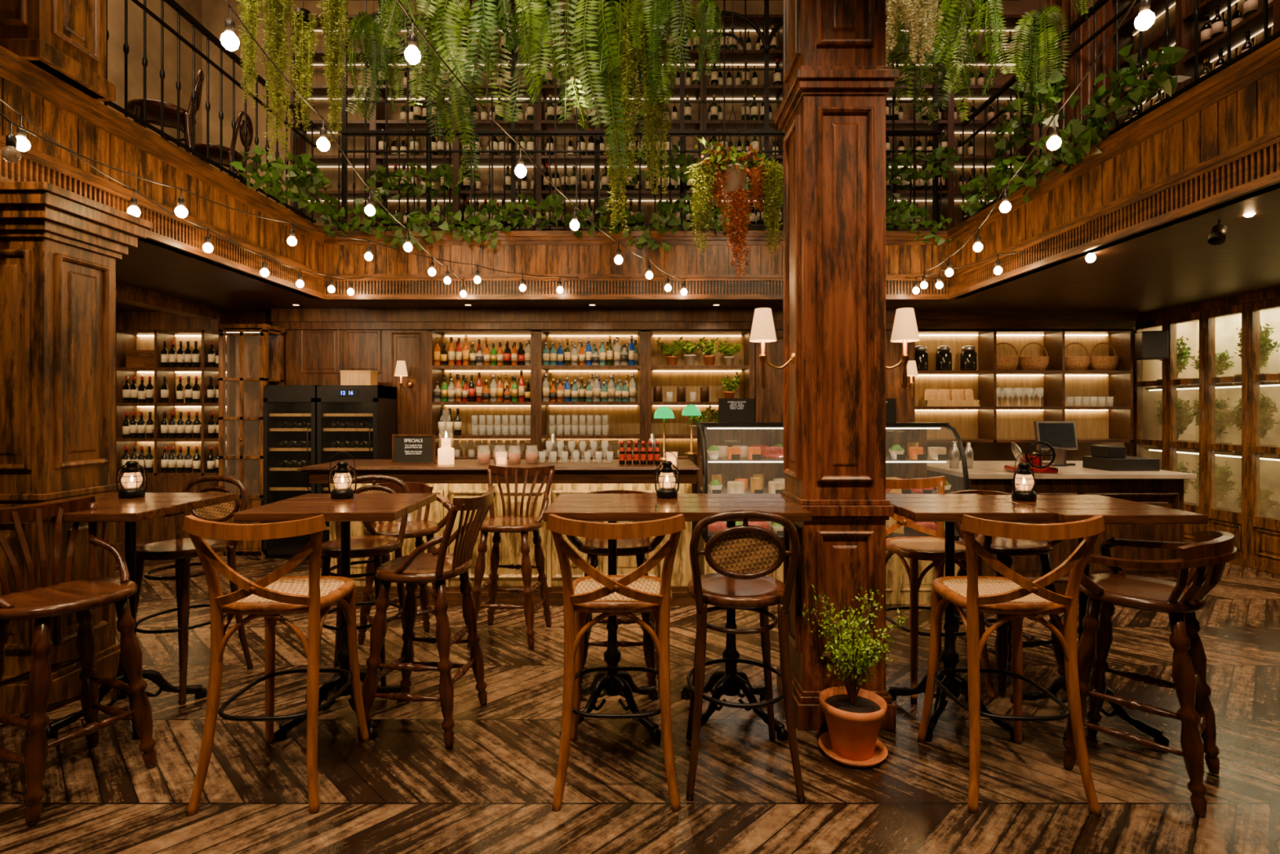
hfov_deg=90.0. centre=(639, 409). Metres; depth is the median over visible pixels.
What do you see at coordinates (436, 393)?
liquor bottle
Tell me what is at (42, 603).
bar stool
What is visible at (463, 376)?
liquor bottle
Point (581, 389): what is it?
liquor bottle
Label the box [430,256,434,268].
socket
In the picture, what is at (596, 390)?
liquor bottle
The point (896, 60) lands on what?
wine bottle
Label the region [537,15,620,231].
shelving unit
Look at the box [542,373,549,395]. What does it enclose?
liquor bottle
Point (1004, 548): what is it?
bar stool
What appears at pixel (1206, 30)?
wine bottle
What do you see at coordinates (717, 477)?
cheese wedge
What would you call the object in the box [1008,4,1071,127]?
hanging fern
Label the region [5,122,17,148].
socket
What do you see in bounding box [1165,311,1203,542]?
window
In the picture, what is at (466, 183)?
wine bottle
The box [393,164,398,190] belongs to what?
wine bottle
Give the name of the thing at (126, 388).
wine bottle
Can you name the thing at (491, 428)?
shelving
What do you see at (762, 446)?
salami
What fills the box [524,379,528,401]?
liquor bottle
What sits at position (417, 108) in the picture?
wine bottle
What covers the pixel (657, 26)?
hanging fern
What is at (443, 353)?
liquor bottle
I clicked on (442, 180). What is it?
wine bottle
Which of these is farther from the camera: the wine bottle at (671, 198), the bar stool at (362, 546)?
the wine bottle at (671, 198)
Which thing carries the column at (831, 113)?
on the floor
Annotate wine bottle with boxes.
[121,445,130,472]
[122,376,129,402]
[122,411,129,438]
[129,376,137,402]
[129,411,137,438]
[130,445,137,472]
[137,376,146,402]
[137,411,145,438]
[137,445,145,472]
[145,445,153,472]
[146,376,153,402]
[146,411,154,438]
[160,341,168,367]
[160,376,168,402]
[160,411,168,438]
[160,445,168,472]
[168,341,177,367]
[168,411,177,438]
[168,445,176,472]
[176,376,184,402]
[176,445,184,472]
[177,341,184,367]
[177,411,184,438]
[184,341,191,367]
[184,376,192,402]
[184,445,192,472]
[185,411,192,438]
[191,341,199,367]
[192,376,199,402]
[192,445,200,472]
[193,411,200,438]
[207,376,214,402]
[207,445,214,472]
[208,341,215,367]
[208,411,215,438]
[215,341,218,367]
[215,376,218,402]
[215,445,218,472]
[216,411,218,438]
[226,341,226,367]
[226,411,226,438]
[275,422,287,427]
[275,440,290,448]
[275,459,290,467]
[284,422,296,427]
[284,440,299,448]
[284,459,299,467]
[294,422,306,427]
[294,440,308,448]
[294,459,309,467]
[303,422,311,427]
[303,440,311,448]
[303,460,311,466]
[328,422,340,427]
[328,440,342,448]
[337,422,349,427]
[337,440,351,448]
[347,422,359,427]
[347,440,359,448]
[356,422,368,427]
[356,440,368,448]
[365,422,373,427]
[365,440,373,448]
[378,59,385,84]
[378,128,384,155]
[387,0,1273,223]
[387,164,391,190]
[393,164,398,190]
[400,163,406,187]
[408,164,417,186]
[409,64,417,84]
[409,128,418,155]
[413,94,421,119]
[414,199,422,213]
[422,94,426,119]
[431,97,439,119]
[431,128,436,155]
[431,198,439,223]
[436,128,445,155]
[438,408,445,435]
[440,168,448,190]
[441,61,448,84]
[446,128,452,155]
[446,408,453,435]
[454,408,461,435]
[462,128,470,155]
[462,164,470,190]
[463,93,470,118]
[463,198,470,222]
[472,128,479,155]
[472,198,480,218]
[481,198,488,221]
[490,128,497,155]
[490,198,497,219]
[494,93,503,119]
[498,128,506,155]
[499,198,506,223]
[501,25,508,49]
[505,58,511,84]
[505,163,511,190]
[508,137,516,155]
[517,128,524,155]
[526,93,533,119]
[527,128,533,155]
[543,26,551,48]
[543,163,551,190]
[544,59,552,84]
[545,207,552,223]
[546,93,554,119]
[546,128,554,155]
[551,164,559,190]
[556,93,564,119]
[556,205,561,223]
[560,23,568,49]
[561,163,569,190]
[569,163,577,190]
[574,93,582,119]
[577,128,585,155]
[583,93,591,119]
[586,198,592,223]
[587,128,594,155]
[600,128,604,155]
[601,163,608,190]
[626,175,633,190]
[626,198,635,219]
[628,128,635,154]
[635,94,642,119]
[635,198,644,223]
[637,128,645,155]
[655,128,662,155]
[657,164,665,190]
[664,128,671,155]
[666,28,673,48]
[666,198,675,223]
[667,164,675,190]
[674,23,679,49]
[675,198,679,219]
[676,164,679,190]
[684,23,691,49]
[684,93,691,119]
[685,166,693,190]
[685,200,692,222]
[692,58,699,84]
[693,26,700,49]
[710,93,717,119]
[710,128,717,155]
[711,24,719,49]
[711,58,718,84]
[716,198,723,222]
[719,128,727,155]
[720,23,727,49]
[728,23,737,49]
[741,93,750,119]
[742,58,749,84]
[746,176,753,190]
[747,198,755,223]
[750,93,758,119]
[751,128,759,155]
[756,200,764,223]
[760,23,764,49]
[760,93,764,119]
[769,23,776,49]
[773,57,781,84]
[776,200,782,223]
[885,97,889,119]
[885,128,890,155]
[885,167,890,190]
[890,93,898,119]
[893,164,900,190]
[894,58,901,84]
[901,59,910,84]
[902,163,910,190]
[904,199,912,223]
[911,163,919,190]
[919,164,927,190]
[921,94,929,119]
[928,165,932,190]
[938,128,946,153]
[938,164,944,190]
[1124,66,1132,95]
[1124,108,1132,121]
[1132,61,1142,88]
[1132,102,1139,117]
[1154,86,1164,104]
[1155,44,1162,68]
[1200,12,1211,47]
[1200,57,1210,77]
[1211,4,1223,39]
[1214,47,1226,68]
[1241,31,1253,53]
[1243,0,1257,18]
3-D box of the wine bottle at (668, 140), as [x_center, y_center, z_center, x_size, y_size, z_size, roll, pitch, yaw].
[0.320,-3.058,7.332,0.083,0.315,0.087,0,0,20]
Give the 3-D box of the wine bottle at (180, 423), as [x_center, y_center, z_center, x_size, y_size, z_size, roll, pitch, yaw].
[-5.210,0.170,7.261,0.070,0.300,0.074,0,0,24]
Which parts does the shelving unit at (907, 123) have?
panel, shelf, shelf, shelf, shelf, shelf, shelf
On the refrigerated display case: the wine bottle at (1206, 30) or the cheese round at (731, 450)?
the cheese round at (731, 450)
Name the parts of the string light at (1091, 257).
bulb, bulb, cord, bulb, bulb, bulb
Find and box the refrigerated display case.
[696,422,968,604]
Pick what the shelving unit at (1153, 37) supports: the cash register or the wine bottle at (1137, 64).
the wine bottle at (1137, 64)
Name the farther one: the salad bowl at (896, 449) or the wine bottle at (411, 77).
the wine bottle at (411, 77)
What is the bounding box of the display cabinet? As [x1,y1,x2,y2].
[216,324,284,555]
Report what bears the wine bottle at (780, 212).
on the shelving unit at (754, 57)
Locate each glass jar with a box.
[478,453,489,463]
[494,452,506,462]
[508,453,519,463]
[526,452,537,462]
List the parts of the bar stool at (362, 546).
leg, leg, seat, backrest, cane panel, leg, leg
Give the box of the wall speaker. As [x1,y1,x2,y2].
[1134,330,1168,359]
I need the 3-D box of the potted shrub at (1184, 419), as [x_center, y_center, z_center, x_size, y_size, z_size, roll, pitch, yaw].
[6.088,0.134,7.298,0.378,0.612,0.368,0,0,32]
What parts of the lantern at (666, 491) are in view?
handle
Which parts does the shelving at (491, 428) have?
shelf, shelf, shelf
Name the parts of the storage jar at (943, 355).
lid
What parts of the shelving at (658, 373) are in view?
shelf, shelf, shelf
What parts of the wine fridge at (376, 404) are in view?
door, handle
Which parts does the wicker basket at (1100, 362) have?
handle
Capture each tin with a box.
[653,386,662,401]
[676,386,685,401]
[700,386,709,401]
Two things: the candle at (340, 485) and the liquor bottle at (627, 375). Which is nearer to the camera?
the candle at (340, 485)
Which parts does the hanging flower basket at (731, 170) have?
hanging cord, pot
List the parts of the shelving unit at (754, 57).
shelf, shelf, shelf, shelf, shelf, shelf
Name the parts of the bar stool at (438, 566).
leg, leg, seat, leg, backrest, leg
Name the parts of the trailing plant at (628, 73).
pot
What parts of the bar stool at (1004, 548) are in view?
leg, leg, seat, backrest, leg, leg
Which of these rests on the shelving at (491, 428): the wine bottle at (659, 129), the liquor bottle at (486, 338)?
the liquor bottle at (486, 338)
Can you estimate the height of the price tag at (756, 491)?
0.045 m
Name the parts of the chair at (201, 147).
seat, leg, leg, backrest, cane panel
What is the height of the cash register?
0.200 m
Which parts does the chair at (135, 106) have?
leg, seat, leg, leg, backrest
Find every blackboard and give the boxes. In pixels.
[391,434,435,464]
[718,398,755,422]
[885,398,896,422]
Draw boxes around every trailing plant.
[235,0,262,107]
[257,0,297,160]
[291,0,319,130]
[315,0,351,140]
[599,0,648,235]
[635,11,675,195]
[885,0,902,65]
[897,0,943,66]
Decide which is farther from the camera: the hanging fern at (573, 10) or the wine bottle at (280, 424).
the wine bottle at (280, 424)
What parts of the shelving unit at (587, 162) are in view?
shelf, shelf, shelf, shelf, shelf, shelf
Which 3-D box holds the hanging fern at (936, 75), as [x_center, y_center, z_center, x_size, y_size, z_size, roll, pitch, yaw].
[2.274,-2.815,4.977,0.512,1.125,0.712,0,0,41]
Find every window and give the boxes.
[1133,317,1165,470]
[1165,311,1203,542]
[1203,302,1247,564]
[1247,297,1279,573]
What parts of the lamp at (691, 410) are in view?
lamp shade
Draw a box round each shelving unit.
[289,14,373,231]
[373,14,455,231]
[455,14,537,231]
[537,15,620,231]
[620,14,702,231]
[704,14,784,231]
[885,16,951,231]
[951,14,1033,228]
[1046,0,1112,163]
[1112,0,1178,128]
[1178,0,1277,89]
[1277,0,1279,31]
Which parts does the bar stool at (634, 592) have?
leg, leg, backrest, cane seat, seat, leg, leg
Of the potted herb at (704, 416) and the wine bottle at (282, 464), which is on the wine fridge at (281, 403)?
the wine bottle at (282, 464)
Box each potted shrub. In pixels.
[1152,398,1196,448]
[1156,336,1195,387]
[1160,458,1196,504]
[1190,348,1235,385]
[1190,397,1235,452]
[1190,459,1236,511]
[1225,392,1279,455]
[1234,321,1279,383]
[1234,488,1279,515]
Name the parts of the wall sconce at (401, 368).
lamp shade, arm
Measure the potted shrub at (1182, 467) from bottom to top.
0.601 m
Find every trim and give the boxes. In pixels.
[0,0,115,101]
[0,45,325,299]
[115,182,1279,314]
[115,282,220,319]
[115,311,272,543]
[271,308,916,434]
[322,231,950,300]
[687,454,697,579]
[755,329,913,422]
[915,310,1138,330]
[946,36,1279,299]
[1124,287,1279,576]
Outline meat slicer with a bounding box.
[1004,440,1066,473]
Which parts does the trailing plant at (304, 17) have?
pot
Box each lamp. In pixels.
[437,431,453,464]
[653,406,674,461]
[681,404,701,455]
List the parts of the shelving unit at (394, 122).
shelf, shelf, shelf, shelf, shelf, shelf, panel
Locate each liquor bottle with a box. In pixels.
[433,381,441,397]
[434,337,440,364]
[440,342,447,364]
[440,374,447,401]
[441,377,448,401]
[447,373,453,401]
[448,337,454,364]
[448,377,454,397]
[453,373,458,401]
[454,341,457,364]
[455,374,462,401]
[456,337,462,364]
[461,375,465,401]
[462,335,469,364]
[462,378,468,401]
[468,374,475,401]
[469,341,475,364]
[475,339,481,364]
[475,346,484,362]
[475,372,482,401]
[482,337,489,364]
[482,379,490,401]
[484,343,490,364]
[488,377,495,401]
[489,374,497,396]
[490,343,497,364]
[497,342,503,364]
[497,373,503,401]
[502,374,509,401]
[504,341,511,364]
[504,383,510,401]
[509,376,513,401]
[511,342,517,364]
[511,376,517,401]
[517,342,521,364]
[518,343,524,364]
[518,370,524,401]
[524,340,530,360]
[524,343,530,364]
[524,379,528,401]
[524,382,530,401]
[542,341,549,364]
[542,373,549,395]
[547,373,552,401]
[549,341,556,364]
[549,378,556,401]
[556,346,559,364]
[556,378,563,401]
[557,342,563,364]
[564,338,570,364]
[564,377,570,401]
[569,382,573,401]
[570,344,577,361]
[571,379,577,401]
[576,338,581,360]
[578,342,585,364]
[578,376,585,401]
[585,337,591,364]
[585,379,592,401]
[591,342,597,364]
[591,348,599,362]
[593,373,599,396]
[595,375,601,401]
[599,338,606,364]
[600,382,607,401]
[604,378,609,401]
[606,335,613,364]
[607,374,614,396]
[609,374,616,401]
[613,337,620,359]
[613,339,617,360]
[614,379,622,401]
[617,345,624,364]
[620,343,628,361]
[622,380,628,401]
[624,343,629,364]
[626,374,630,401]
[628,335,634,364]
[629,373,635,395]
[630,377,637,401]
[634,339,638,364]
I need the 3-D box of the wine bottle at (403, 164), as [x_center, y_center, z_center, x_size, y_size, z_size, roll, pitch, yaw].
[-2.701,-2.658,7.323,0.087,0.315,0.083,0,0,17]
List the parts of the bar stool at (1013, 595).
leg, leg, cane seat, seat, leg, backrest, leg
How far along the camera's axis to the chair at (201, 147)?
5.43 m
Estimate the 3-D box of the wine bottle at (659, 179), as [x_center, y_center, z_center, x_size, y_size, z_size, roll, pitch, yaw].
[0.246,-2.658,7.332,0.083,0.315,0.087,0,0,8]
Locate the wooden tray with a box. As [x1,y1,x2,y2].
[918,400,980,406]
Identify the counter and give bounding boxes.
[297,459,699,605]
[926,460,1196,595]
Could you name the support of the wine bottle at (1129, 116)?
on the shelving unit at (1153, 37)
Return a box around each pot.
[665,355,676,364]
[683,354,696,364]
[689,425,697,435]
[703,355,715,364]
[723,391,734,398]
[724,356,734,364]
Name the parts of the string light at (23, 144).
bulb, bulb, bulb, bulb, bulb, bulb, bulb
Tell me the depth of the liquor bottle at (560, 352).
7.06 m
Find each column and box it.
[0,181,152,712]
[774,0,898,729]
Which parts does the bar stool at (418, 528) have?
leg, leg, seat, backrest, leg, leg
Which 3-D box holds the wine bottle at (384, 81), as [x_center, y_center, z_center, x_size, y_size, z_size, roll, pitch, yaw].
[-2.948,-3.857,7.331,0.083,0.315,0.087,0,0,25]
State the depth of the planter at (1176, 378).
7.15 m
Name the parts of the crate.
lid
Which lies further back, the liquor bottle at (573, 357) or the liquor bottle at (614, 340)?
the liquor bottle at (614, 340)
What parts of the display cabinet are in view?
door, panel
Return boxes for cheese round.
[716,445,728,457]
[727,446,740,459]
[727,480,744,493]
[732,444,747,457]
[734,477,747,490]
[747,446,760,459]
[768,480,784,493]
[772,477,784,481]
[908,446,923,459]
[927,446,946,459]
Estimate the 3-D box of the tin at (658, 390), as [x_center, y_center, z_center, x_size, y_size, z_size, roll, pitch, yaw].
[0.200,-0.175,7.120,0.100,0.170,0.100,0,0,0]
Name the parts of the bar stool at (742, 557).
leg, leg, seat, backrest, cane panel, leg, leg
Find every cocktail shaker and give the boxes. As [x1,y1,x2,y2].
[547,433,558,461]
[647,433,655,461]
[948,441,959,468]
[964,441,973,468]
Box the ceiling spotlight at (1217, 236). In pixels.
[1207,219,1227,245]
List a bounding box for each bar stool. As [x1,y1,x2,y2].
[0,495,156,826]
[110,475,253,705]
[182,514,369,815]
[305,474,413,700]
[357,481,452,644]
[358,485,496,748]
[466,464,555,648]
[546,513,686,811]
[565,489,665,687]
[685,510,805,802]
[885,475,995,702]
[917,514,1105,816]
[948,489,1066,697]
[1062,530,1236,817]
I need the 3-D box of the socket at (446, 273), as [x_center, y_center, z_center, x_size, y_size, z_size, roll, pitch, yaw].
[-1.716,-1.232,5.700,0.034,0.100,0.032,0,0,0]
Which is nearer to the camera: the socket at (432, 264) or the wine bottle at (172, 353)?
the socket at (432, 264)
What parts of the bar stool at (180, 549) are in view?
leg, leg, seat, leg, backrest, cane panel, leg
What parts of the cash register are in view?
drawer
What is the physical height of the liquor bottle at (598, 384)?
0.292 m
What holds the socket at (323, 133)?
attached to the string light at (228, 39)
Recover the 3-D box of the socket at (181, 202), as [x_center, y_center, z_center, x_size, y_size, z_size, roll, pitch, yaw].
[-2.580,-1.194,3.600,0.034,0.100,0.032,0,0,0]
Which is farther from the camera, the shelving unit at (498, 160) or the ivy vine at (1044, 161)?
the shelving unit at (498, 160)
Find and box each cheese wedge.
[711,474,721,489]
[750,476,761,493]
[753,474,763,489]
[885,476,901,493]
[888,516,903,533]
[906,442,918,456]
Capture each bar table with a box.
[2,492,237,739]
[233,493,436,742]
[542,493,811,741]
[885,493,1053,742]
[983,494,1208,746]
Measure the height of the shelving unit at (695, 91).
3.000 m
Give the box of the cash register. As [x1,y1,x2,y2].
[1082,444,1159,471]
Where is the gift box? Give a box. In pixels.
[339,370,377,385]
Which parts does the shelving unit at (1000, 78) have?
shelf, panel, shelf, shelf, shelf, shelf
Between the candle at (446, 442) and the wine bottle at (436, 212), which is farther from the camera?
the wine bottle at (436, 212)
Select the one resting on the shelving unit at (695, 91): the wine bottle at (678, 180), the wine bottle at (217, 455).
the wine bottle at (678, 180)
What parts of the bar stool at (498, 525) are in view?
leg, leg, seat, backrest, leg, leg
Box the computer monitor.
[1033,421,1078,466]
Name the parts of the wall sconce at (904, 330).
arm, lamp shade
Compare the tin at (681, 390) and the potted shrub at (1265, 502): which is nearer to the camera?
the potted shrub at (1265, 502)
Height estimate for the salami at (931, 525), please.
0.101 m
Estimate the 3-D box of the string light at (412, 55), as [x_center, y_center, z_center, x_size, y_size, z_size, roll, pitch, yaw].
[-0.433,-1.537,3.754,0.170,0.934,5.335,0,0,18]
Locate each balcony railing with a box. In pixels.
[102,0,316,223]
[337,129,942,231]
[960,0,1279,221]
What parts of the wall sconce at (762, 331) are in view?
lamp shade, arm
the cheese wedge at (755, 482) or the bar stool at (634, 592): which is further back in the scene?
the cheese wedge at (755, 482)
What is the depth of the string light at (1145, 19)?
3.08 m
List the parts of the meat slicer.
blade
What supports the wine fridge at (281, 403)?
on the floor
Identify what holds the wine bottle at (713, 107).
on the shelving unit at (754, 57)
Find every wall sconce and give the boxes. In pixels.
[394,360,412,398]
[749,307,795,389]
[885,307,919,389]
[902,360,918,398]
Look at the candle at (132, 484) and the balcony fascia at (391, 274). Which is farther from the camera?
the balcony fascia at (391, 274)
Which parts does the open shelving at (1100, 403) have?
shelf, shelf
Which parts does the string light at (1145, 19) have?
bulb, bulb, bulb, bulb, bulb, bulb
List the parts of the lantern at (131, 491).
handle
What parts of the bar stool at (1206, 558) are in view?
leg, leg, seat, backrest, leg, leg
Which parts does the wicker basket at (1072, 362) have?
handle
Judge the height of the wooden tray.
0.070 m
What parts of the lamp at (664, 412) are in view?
lamp shade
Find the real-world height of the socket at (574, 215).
0.100 m
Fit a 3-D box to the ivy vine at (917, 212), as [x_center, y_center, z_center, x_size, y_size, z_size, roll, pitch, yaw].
[2.596,-1.843,6.267,0.996,0.561,0.261,0,0,-5]
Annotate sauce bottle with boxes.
[618,441,624,464]
[626,441,631,464]
[633,441,639,464]
[640,441,646,464]
[647,441,653,464]
[654,441,660,464]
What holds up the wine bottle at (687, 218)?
on the shelving unit at (695, 91)
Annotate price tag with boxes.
[711,489,720,493]
[731,453,740,459]
[751,453,760,459]
[754,489,763,493]
[775,489,781,493]
[777,530,783,535]
[896,453,905,459]
[902,489,911,493]
[917,453,926,459]
[922,489,932,493]
[937,453,946,459]
[944,489,953,493]
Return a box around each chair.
[127,69,204,155]
[195,111,253,183]
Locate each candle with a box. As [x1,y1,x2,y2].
[127,475,136,487]
[338,475,346,488]
[441,431,450,448]
[497,457,505,464]
[663,475,670,487]
[667,457,675,464]
[1019,476,1027,489]
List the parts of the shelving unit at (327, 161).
shelf, shelf, shelf, shelf, shelf, panel, shelf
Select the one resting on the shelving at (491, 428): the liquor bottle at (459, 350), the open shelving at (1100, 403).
the liquor bottle at (459, 350)
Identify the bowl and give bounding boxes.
[706,444,720,459]
[707,479,722,493]
[735,521,742,525]
[771,522,783,534]
[888,444,904,459]
[935,480,951,491]
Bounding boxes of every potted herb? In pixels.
[656,336,681,364]
[671,336,707,364]
[687,406,711,435]
[697,337,721,364]
[706,404,718,422]
[714,337,742,364]
[718,371,742,398]
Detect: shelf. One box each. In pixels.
[116,367,226,372]
[116,402,226,405]
[116,437,226,441]
[269,413,311,416]
[269,427,311,431]
[269,448,311,450]
[269,467,301,471]
[269,484,311,490]
[323,413,373,416]
[323,427,373,431]
[323,448,373,450]
[1145,382,1279,471]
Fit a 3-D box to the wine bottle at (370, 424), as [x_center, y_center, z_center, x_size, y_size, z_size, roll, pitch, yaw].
[-2.760,0.160,6.680,0.078,0.074,0.300,0,0,0]
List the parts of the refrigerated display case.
frame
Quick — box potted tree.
[802,584,908,768]
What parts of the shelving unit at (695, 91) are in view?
shelf, shelf, shelf, shelf, shelf, shelf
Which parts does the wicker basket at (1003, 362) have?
handle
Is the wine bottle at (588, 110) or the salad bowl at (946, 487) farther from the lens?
the wine bottle at (588, 110)
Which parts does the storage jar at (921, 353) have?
lid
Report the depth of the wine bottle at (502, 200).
7.31 m
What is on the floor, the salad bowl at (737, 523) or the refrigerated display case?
the refrigerated display case
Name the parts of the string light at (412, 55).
bulb, bulb, bulb, bulb, bulb, bulb, bulb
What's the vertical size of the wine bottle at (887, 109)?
0.315 m
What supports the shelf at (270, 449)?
attached to the wine fridge at (281, 403)
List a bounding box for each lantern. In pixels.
[115,451,146,498]
[328,451,356,499]
[654,451,679,498]
[1011,452,1036,501]
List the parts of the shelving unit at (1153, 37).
shelf, shelf, shelf, panel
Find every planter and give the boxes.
[1156,377,1195,387]
[1156,440,1196,448]
[1195,382,1232,385]
[1195,441,1232,452]
[1215,506,1232,511]
[1234,373,1277,383]
[1234,444,1277,455]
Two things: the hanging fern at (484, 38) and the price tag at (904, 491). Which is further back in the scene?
the price tag at (904, 491)
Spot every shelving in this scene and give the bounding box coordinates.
[426,329,536,459]
[536,329,645,459]
[645,329,755,459]
[913,328,1133,442]
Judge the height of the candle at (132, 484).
0.065 m
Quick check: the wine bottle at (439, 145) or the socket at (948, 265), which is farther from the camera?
the wine bottle at (439, 145)
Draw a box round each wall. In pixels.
[98,0,202,150]
[202,0,1195,503]
[1195,307,1279,519]
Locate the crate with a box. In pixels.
[124,350,154,367]
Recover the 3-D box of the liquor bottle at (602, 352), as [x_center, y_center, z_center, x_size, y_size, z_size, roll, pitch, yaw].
[-0.413,-0.637,7.088,0.074,0.293,0.077,0,0,-24]
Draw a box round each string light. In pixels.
[0,97,364,295]
[0,112,578,293]
[220,0,466,297]
[396,0,687,295]
[905,213,1255,293]
[920,0,1155,288]
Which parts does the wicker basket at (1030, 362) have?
handle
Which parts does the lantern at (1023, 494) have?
handle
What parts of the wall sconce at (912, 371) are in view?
arm, lamp shade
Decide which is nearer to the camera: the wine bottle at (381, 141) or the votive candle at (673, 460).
the votive candle at (673, 460)
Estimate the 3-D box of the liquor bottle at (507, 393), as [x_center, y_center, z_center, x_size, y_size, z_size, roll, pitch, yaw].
[-1.467,-0.191,7.071,0.065,0.202,0.065,0,0,-10]
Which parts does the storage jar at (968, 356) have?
lid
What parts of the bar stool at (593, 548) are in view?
leg, leg, backrest, seat, leg, leg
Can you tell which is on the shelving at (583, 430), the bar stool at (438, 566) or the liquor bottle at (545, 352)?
the liquor bottle at (545, 352)
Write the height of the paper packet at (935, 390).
0.183 m
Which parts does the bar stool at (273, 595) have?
leg, backrest, leg, seat, cane seat, leg, leg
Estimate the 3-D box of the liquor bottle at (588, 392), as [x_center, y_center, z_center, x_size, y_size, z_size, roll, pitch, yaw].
[-0.562,-0.214,7.071,0.074,0.249,0.077,0,0,-21]
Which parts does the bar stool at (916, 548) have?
leg, backrest, cane seat, seat, leg, leg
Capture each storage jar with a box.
[915,345,928,370]
[935,345,951,370]
[960,345,977,370]
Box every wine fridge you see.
[262,385,318,559]
[316,385,396,559]
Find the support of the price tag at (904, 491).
attached to the refrigerated display case
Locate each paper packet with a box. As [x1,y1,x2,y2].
[923,389,933,399]
[933,389,937,399]
[937,389,946,399]
[946,389,950,399]
[949,388,960,399]
[958,388,964,399]
[963,388,973,399]
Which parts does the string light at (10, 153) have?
bulb, bulb, bulb, bulb, bulb, bulb, bulb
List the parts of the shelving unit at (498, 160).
shelf, shelf, shelf, shelf, shelf, shelf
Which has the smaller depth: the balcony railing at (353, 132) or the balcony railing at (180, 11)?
the balcony railing at (180, 11)
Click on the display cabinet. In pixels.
(259, 347)
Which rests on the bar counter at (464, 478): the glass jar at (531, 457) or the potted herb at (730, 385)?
the glass jar at (531, 457)
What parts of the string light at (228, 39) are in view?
bulb, bulb, bulb, bulb, bulb, bulb, bulb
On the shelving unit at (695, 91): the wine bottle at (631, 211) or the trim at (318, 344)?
the wine bottle at (631, 211)
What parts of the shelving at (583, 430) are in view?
shelf, shelf, shelf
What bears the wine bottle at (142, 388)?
on the wine rack at (126, 340)
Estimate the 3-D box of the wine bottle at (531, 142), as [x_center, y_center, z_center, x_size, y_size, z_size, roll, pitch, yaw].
[-1.249,-3.058,7.338,0.091,0.315,0.096,0,0,-9]
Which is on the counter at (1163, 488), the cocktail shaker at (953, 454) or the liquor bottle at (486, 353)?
the cocktail shaker at (953, 454)
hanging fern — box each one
[345,0,404,120]
[376,0,450,111]
[412,0,484,183]
[426,0,552,122]
[511,0,566,103]
[550,0,630,176]
[569,0,666,128]
[607,8,664,174]
[627,0,697,104]
[693,0,724,81]
[885,0,974,111]
[897,0,975,124]
[942,0,1013,99]
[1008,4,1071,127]
[1070,0,1094,18]
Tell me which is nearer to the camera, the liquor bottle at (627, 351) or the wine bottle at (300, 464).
the wine bottle at (300, 464)
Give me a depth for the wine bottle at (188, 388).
7.24 m
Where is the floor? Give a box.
[0,543,1279,853]
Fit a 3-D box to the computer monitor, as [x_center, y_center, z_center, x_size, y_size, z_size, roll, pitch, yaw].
[3.799,0.301,5.810,0.380,0.398,0.160,0,0,-6]
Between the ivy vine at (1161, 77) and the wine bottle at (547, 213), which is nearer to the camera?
the ivy vine at (1161, 77)
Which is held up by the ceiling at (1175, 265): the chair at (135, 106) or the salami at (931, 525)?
the chair at (135, 106)
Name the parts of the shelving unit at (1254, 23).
shelf, shelf, panel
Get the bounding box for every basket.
[685,0,783,279]
[996,342,1019,370]
[1018,342,1049,370]
[1065,342,1090,370]
[1088,342,1119,370]
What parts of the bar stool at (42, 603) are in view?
leg, leg, backrest, seat, leg, leg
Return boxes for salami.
[707,521,726,533]
[747,521,769,529]
[751,444,768,456]
[762,446,783,458]
[910,487,933,493]
[912,521,937,533]
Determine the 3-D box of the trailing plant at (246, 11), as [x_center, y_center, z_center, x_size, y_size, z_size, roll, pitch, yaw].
[-2.686,-2.581,4.415,0.155,1.000,0.158,0,0,33]
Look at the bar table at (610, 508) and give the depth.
3.06 m
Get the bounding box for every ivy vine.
[229,144,315,213]
[284,149,345,229]
[320,198,422,251]
[364,162,462,203]
[405,202,502,248]
[477,194,571,232]
[568,198,671,251]
[611,143,707,187]
[649,191,751,237]
[743,157,783,207]
[885,146,960,184]
[885,193,952,246]
[960,151,1027,216]
[988,69,1067,164]
[1019,110,1108,203]
[1055,42,1191,173]
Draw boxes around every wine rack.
[115,329,235,475]
[341,0,938,231]
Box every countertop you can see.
[297,459,699,471]
[926,460,1196,479]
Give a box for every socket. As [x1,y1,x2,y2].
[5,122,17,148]
[16,115,26,137]
[130,189,137,206]
[177,189,185,206]
[204,229,210,243]
[224,6,235,33]
[262,256,266,268]
[288,223,294,236]
[297,269,302,279]
[320,119,327,137]
[328,275,333,285]
[348,278,352,288]
[366,240,370,252]
[367,189,373,205]
[405,229,410,243]
[408,22,417,47]
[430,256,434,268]
[445,266,448,276]
[461,280,465,290]
[475,265,479,276]
[517,146,524,165]
[520,274,524,284]
[558,276,561,286]
[572,204,577,220]
[616,242,621,255]
[647,259,651,271]
[666,273,670,284]
[914,277,917,287]
[921,271,925,281]
[937,271,941,281]
[946,257,951,268]
[975,229,980,243]
[995,254,1000,266]
[1002,186,1008,202]
[1049,116,1057,137]
[1138,0,1150,13]

